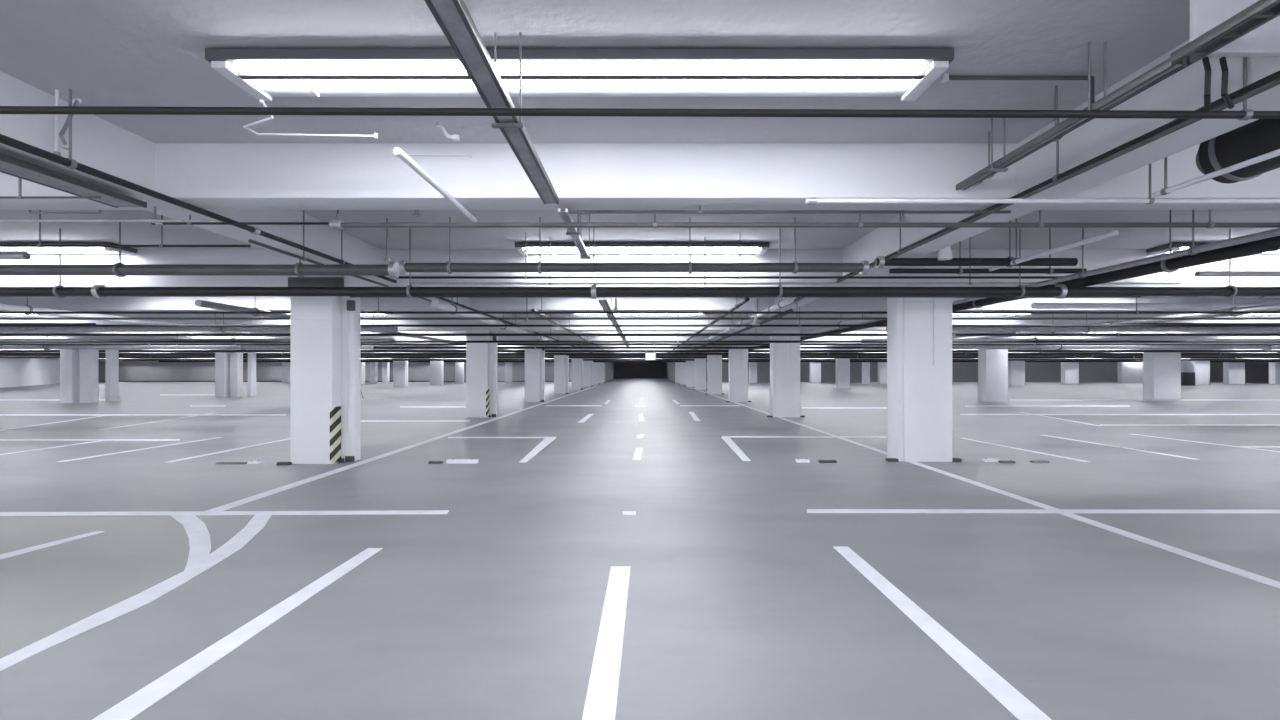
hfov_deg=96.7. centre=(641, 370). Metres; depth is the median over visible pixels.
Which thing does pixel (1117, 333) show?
pipe
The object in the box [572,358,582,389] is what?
concrete column
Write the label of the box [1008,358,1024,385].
concrete column
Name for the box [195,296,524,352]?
pipe
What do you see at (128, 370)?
wall
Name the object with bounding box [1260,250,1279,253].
strip light
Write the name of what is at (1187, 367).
concrete column
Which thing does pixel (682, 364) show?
concrete column
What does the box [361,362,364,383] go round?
concrete column
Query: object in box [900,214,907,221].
sprinkler
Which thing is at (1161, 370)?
concrete column
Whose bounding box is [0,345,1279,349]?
concrete beam
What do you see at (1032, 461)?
wheel stop
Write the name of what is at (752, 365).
concrete column
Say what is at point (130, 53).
ceiling
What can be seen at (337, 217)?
sprinkler
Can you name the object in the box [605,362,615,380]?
wall
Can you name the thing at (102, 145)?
concrete beam
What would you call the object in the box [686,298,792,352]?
pipe
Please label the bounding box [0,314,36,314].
strip light
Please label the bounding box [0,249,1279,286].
concrete beam
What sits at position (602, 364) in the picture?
concrete column
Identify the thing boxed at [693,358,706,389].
concrete column
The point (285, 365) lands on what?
concrete column
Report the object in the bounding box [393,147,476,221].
pipe
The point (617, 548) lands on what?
floor
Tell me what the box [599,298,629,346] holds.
cable tray
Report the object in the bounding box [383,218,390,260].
sprinkler
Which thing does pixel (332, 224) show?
pipe
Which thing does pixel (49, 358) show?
concrete beam
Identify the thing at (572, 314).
strip light
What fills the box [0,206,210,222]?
pipe
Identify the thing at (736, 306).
pipe
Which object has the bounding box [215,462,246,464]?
wheel stop
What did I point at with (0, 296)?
pipe
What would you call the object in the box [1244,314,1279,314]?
strip light
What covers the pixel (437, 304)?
pipe
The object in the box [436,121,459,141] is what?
conduit
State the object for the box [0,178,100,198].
pipe
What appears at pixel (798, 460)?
wheel stop
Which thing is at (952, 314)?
strip light
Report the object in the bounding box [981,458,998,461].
wheel stop
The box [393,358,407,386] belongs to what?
concrete column
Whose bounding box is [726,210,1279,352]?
pipe
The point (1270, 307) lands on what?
pipe
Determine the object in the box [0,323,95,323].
pipe
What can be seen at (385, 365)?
concrete column
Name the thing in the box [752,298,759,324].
sprinkler
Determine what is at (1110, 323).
pipe
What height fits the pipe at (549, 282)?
0.753 m
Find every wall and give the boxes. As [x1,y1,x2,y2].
[0,358,59,387]
[99,361,571,380]
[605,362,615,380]
[616,362,664,377]
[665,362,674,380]
[706,362,1268,381]
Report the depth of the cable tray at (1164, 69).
3.63 m
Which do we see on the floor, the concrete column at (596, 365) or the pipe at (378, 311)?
the concrete column at (596, 365)
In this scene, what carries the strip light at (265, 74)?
hanging from the ceiling
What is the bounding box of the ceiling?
[0,0,1279,248]
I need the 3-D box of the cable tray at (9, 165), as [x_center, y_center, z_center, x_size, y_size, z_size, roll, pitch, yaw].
[-4.620,-1.772,2.975,0.340,0.635,4.350,0,0,0]
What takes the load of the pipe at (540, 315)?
hanging from the ceiling
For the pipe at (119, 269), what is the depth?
7.77 m
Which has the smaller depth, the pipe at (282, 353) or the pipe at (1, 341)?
the pipe at (1, 341)
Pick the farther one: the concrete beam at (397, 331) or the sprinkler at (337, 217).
the concrete beam at (397, 331)
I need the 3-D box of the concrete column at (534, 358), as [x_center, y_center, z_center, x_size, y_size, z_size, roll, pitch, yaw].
[-5.545,0.100,29.525,0.990,3.000,0.570,0,0,0]
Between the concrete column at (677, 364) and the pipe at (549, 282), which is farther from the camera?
the concrete column at (677, 364)
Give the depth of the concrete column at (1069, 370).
70.03 m
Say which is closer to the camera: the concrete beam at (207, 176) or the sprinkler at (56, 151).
the sprinkler at (56, 151)
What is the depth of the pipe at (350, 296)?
9.17 m
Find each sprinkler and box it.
[48,89,60,163]
[333,210,342,221]
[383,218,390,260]
[412,210,421,216]
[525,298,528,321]
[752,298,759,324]
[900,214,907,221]
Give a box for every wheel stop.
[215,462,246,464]
[247,460,261,463]
[276,461,291,465]
[428,460,442,463]
[446,459,478,463]
[795,458,809,462]
[818,460,836,462]
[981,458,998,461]
[998,460,1015,462]
[1030,460,1049,462]
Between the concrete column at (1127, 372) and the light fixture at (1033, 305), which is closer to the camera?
the light fixture at (1033, 305)
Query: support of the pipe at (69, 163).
hanging from the ceiling
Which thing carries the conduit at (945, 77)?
attached to the ceiling
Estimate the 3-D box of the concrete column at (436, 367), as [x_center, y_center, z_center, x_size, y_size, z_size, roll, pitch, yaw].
[-22.771,0.100,63.136,1.284,3.000,0.740,0,0,0]
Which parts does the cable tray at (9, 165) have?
rail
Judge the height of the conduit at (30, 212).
0.470 m
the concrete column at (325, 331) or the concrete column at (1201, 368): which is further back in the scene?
the concrete column at (1201, 368)
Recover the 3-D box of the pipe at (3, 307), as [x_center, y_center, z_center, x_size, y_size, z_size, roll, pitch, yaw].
[-13.500,-1.661,29.450,0.216,0.858,37.100,0,0,0]
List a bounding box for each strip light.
[0,243,137,255]
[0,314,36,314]
[205,49,953,100]
[361,314,391,314]
[515,243,768,255]
[572,314,705,314]
[952,314,1029,314]
[1146,243,1208,255]
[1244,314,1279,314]
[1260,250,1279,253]
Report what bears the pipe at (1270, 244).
hanging from the ceiling
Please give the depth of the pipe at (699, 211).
5.43 m
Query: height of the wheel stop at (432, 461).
0.048 m
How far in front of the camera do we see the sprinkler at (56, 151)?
4.20 m
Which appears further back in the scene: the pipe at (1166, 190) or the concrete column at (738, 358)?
the concrete column at (738, 358)
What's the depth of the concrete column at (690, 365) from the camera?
58.10 m
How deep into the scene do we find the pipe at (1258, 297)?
10.88 m
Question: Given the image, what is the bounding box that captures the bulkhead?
[1190,0,1279,56]
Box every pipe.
[0,57,1279,119]
[0,89,591,352]
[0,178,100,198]
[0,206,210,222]
[0,210,250,247]
[0,222,399,277]
[0,228,1279,298]
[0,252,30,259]
[0,296,224,296]
[0,297,464,352]
[0,298,1279,313]
[0,307,1279,326]
[0,314,397,332]
[0,314,1279,336]
[0,317,1279,319]
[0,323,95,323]
[0,332,1279,345]
[0,336,373,350]
[0,338,394,344]
[0,340,1279,342]
[0,349,1279,354]
[0,350,1279,352]
[0,352,1279,356]
[0,352,1279,358]
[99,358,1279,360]
[151,215,328,224]
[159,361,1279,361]
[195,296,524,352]
[248,210,436,301]
[329,210,1279,228]
[350,296,1140,297]
[373,346,886,348]
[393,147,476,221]
[396,232,1062,278]
[398,217,868,274]
[411,237,1180,284]
[431,298,588,352]
[531,298,609,352]
[569,206,1010,213]
[668,298,748,352]
[681,70,1279,352]
[685,298,793,349]
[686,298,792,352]
[711,78,1279,339]
[722,314,886,352]
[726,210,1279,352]
[748,210,1279,349]
[805,164,1279,203]
[816,298,1279,352]
[861,338,1279,344]
[874,221,1077,267]
[886,314,1279,332]
[889,228,1086,273]
[952,336,1279,350]
[971,218,1118,275]
[973,56,1192,186]
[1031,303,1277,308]
[1110,323,1279,323]
[1140,296,1279,298]
[1152,149,1279,197]
[1194,271,1279,276]
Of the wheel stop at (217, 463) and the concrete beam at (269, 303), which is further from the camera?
the concrete beam at (269, 303)
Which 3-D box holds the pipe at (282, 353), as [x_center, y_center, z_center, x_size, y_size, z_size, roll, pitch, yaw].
[6.000,-1.539,36.600,108.000,1.102,0.225,0,0,0]
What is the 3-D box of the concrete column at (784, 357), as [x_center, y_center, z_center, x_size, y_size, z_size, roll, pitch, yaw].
[4.980,0.100,19.913,1.280,3.000,0.634,0,0,0]
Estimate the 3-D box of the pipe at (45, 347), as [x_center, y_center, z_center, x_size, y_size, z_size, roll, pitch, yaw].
[-31.000,-1.490,25.300,38.000,1.200,0.420,0,0,0]
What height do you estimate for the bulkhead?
0.420 m
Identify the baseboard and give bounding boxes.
[99,381,571,381]
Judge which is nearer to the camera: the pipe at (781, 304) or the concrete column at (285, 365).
the pipe at (781, 304)
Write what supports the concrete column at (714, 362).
on the floor
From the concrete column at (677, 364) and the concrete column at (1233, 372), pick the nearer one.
the concrete column at (1233, 372)
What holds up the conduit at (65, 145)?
attached to the ceiling
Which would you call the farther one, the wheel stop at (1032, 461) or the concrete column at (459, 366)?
the concrete column at (459, 366)
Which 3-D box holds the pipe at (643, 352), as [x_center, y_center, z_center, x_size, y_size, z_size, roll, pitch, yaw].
[9.500,-1.539,46.000,131.000,1.102,0.225,0,0,0]
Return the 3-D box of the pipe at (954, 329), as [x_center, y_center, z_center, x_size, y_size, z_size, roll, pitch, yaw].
[26.000,-1.585,16.250,38.000,1.010,0.240,0,0,0]
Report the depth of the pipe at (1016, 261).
6.82 m
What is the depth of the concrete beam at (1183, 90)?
4.26 m
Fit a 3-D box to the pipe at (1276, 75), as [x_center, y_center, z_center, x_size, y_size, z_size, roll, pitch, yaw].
[3.360,-1.810,30.500,0.059,0.560,59.000,0,0,0]
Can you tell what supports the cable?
hanging from the bulkhead
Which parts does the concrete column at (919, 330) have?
foot plate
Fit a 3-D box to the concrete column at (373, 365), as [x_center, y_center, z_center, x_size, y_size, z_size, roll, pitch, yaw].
[-35.918,0.100,76.217,0.737,3.000,0.740,0,0,0]
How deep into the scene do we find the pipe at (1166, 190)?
4.04 m
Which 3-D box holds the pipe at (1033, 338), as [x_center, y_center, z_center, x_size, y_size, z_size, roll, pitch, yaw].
[29.000,-1.510,20.700,42.000,1.160,0.300,0,0,0]
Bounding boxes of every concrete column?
[282,362,289,382]
[288,277,360,463]
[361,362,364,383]
[370,362,377,382]
[382,362,389,382]
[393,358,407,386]
[430,358,442,384]
[455,362,463,382]
[466,330,496,417]
[505,362,511,382]
[525,345,544,401]
[554,352,568,393]
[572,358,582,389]
[583,358,592,386]
[593,362,599,383]
[600,362,604,382]
[674,362,679,382]
[680,362,685,383]
[684,358,694,386]
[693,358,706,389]
[707,352,723,393]
[726,345,750,401]
[749,362,756,382]
[767,330,804,416]
[809,362,820,382]
[835,358,849,387]
[862,362,869,383]
[878,362,886,383]
[886,298,961,461]
[978,349,1007,401]
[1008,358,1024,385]
[1061,362,1078,383]
[1117,362,1142,382]
[1142,349,1181,398]
[1181,361,1194,384]
[1194,361,1209,384]
[1223,362,1244,383]
[1269,362,1279,383]
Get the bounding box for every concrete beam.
[0,71,589,352]
[0,143,1279,209]
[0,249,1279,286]
[0,296,1279,310]
[0,314,1279,330]
[0,331,1279,332]
[0,336,1279,339]
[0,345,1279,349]
[0,352,1277,352]
[49,358,1279,358]
[682,39,1279,352]
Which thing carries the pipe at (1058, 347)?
hanging from the ceiling
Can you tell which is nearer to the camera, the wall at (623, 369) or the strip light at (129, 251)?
the strip light at (129, 251)
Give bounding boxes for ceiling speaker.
[938,245,951,260]
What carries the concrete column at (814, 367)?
on the floor
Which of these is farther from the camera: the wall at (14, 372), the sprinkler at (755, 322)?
the wall at (14, 372)
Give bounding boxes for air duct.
[1196,119,1279,183]
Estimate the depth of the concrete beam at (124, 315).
19.48 m
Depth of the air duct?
4.04 m
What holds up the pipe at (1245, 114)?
hanging from the ceiling
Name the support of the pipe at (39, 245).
hanging from the ceiling
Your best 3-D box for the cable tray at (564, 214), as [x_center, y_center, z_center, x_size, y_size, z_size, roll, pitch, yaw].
[-0.740,-1.775,6.425,0.150,0.630,2.250,0,0,0]
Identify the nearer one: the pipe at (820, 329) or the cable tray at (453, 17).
the cable tray at (453, 17)
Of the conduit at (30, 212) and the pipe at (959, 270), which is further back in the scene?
the pipe at (959, 270)
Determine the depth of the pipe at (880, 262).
7.68 m
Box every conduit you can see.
[29,210,100,213]
[59,98,81,149]
[243,99,377,138]
[393,152,470,157]
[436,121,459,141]
[941,73,1094,103]
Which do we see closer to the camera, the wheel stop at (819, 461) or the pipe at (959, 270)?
the pipe at (959, 270)
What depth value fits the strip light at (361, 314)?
18.88 m
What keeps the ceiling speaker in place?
hanging from the ceiling
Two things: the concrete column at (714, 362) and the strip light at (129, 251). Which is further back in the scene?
the concrete column at (714, 362)
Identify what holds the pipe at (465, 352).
hanging from the ceiling
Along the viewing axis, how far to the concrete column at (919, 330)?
10.00 m
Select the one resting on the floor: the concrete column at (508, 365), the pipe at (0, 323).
the concrete column at (508, 365)
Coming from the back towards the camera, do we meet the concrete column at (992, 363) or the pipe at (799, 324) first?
the concrete column at (992, 363)
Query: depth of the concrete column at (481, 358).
19.50 m
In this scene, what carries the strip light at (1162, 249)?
hanging from the ceiling
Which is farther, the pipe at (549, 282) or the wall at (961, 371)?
the wall at (961, 371)
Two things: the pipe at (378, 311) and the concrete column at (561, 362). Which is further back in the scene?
the concrete column at (561, 362)
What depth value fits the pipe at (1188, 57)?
4.14 m
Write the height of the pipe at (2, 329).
1.010 m
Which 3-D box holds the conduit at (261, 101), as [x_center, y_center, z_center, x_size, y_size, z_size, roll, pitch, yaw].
[-2.553,-1.900,4.290,0.945,0.140,0.408,0,0,0]
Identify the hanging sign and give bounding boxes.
[645,345,655,360]
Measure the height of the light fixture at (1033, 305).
0.695 m
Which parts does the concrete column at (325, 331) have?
foot plate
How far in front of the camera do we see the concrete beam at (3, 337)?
29.23 m
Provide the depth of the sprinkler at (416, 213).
5.95 m
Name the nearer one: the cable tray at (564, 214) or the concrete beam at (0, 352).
the cable tray at (564, 214)
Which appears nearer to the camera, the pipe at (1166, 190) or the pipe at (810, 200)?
the pipe at (1166, 190)
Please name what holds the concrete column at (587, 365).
on the floor
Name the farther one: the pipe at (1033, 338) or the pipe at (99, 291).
the pipe at (1033, 338)
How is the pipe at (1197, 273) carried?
hanging from the ceiling
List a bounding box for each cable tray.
[0,153,146,207]
[424,0,558,203]
[558,208,590,258]
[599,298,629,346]
[956,42,1186,189]
[1170,0,1279,62]
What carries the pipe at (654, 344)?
hanging from the ceiling
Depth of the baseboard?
84.91 m
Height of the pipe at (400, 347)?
1.089 m
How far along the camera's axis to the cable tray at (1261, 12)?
2.70 m
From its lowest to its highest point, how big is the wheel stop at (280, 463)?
0.058 m
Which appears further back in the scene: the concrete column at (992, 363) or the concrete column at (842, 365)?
the concrete column at (842, 365)
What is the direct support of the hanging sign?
hanging from the ceiling
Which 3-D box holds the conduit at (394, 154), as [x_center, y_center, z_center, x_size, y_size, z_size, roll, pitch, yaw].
[-1.908,-1.967,5.182,0.707,0.040,0.025,0,0,0]
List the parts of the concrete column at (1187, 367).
bright panel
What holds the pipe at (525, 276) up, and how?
hanging from the ceiling
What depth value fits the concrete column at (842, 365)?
52.02 m
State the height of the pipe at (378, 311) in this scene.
0.964 m
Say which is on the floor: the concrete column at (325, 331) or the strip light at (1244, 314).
the concrete column at (325, 331)
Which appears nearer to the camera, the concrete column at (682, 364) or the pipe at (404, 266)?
the pipe at (404, 266)
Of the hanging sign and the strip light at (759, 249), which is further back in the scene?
the hanging sign
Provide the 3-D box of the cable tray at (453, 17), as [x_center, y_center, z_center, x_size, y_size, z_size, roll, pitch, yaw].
[-0.825,-1.795,2.995,0.195,0.590,4.390,0,0,0]
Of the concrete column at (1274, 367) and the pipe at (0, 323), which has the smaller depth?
the pipe at (0, 323)
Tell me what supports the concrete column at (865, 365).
on the floor
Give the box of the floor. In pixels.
[0,378,1279,719]
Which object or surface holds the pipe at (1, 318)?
hanging from the ceiling
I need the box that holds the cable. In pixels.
[1202,56,1233,108]
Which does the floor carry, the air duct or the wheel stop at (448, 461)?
the wheel stop at (448, 461)
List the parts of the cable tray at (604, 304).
rail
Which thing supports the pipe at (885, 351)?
hanging from the ceiling
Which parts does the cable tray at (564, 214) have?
rail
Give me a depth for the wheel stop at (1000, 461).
9.92 m
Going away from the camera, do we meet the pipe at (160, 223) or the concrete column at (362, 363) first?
the pipe at (160, 223)
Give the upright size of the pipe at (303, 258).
0.677 m

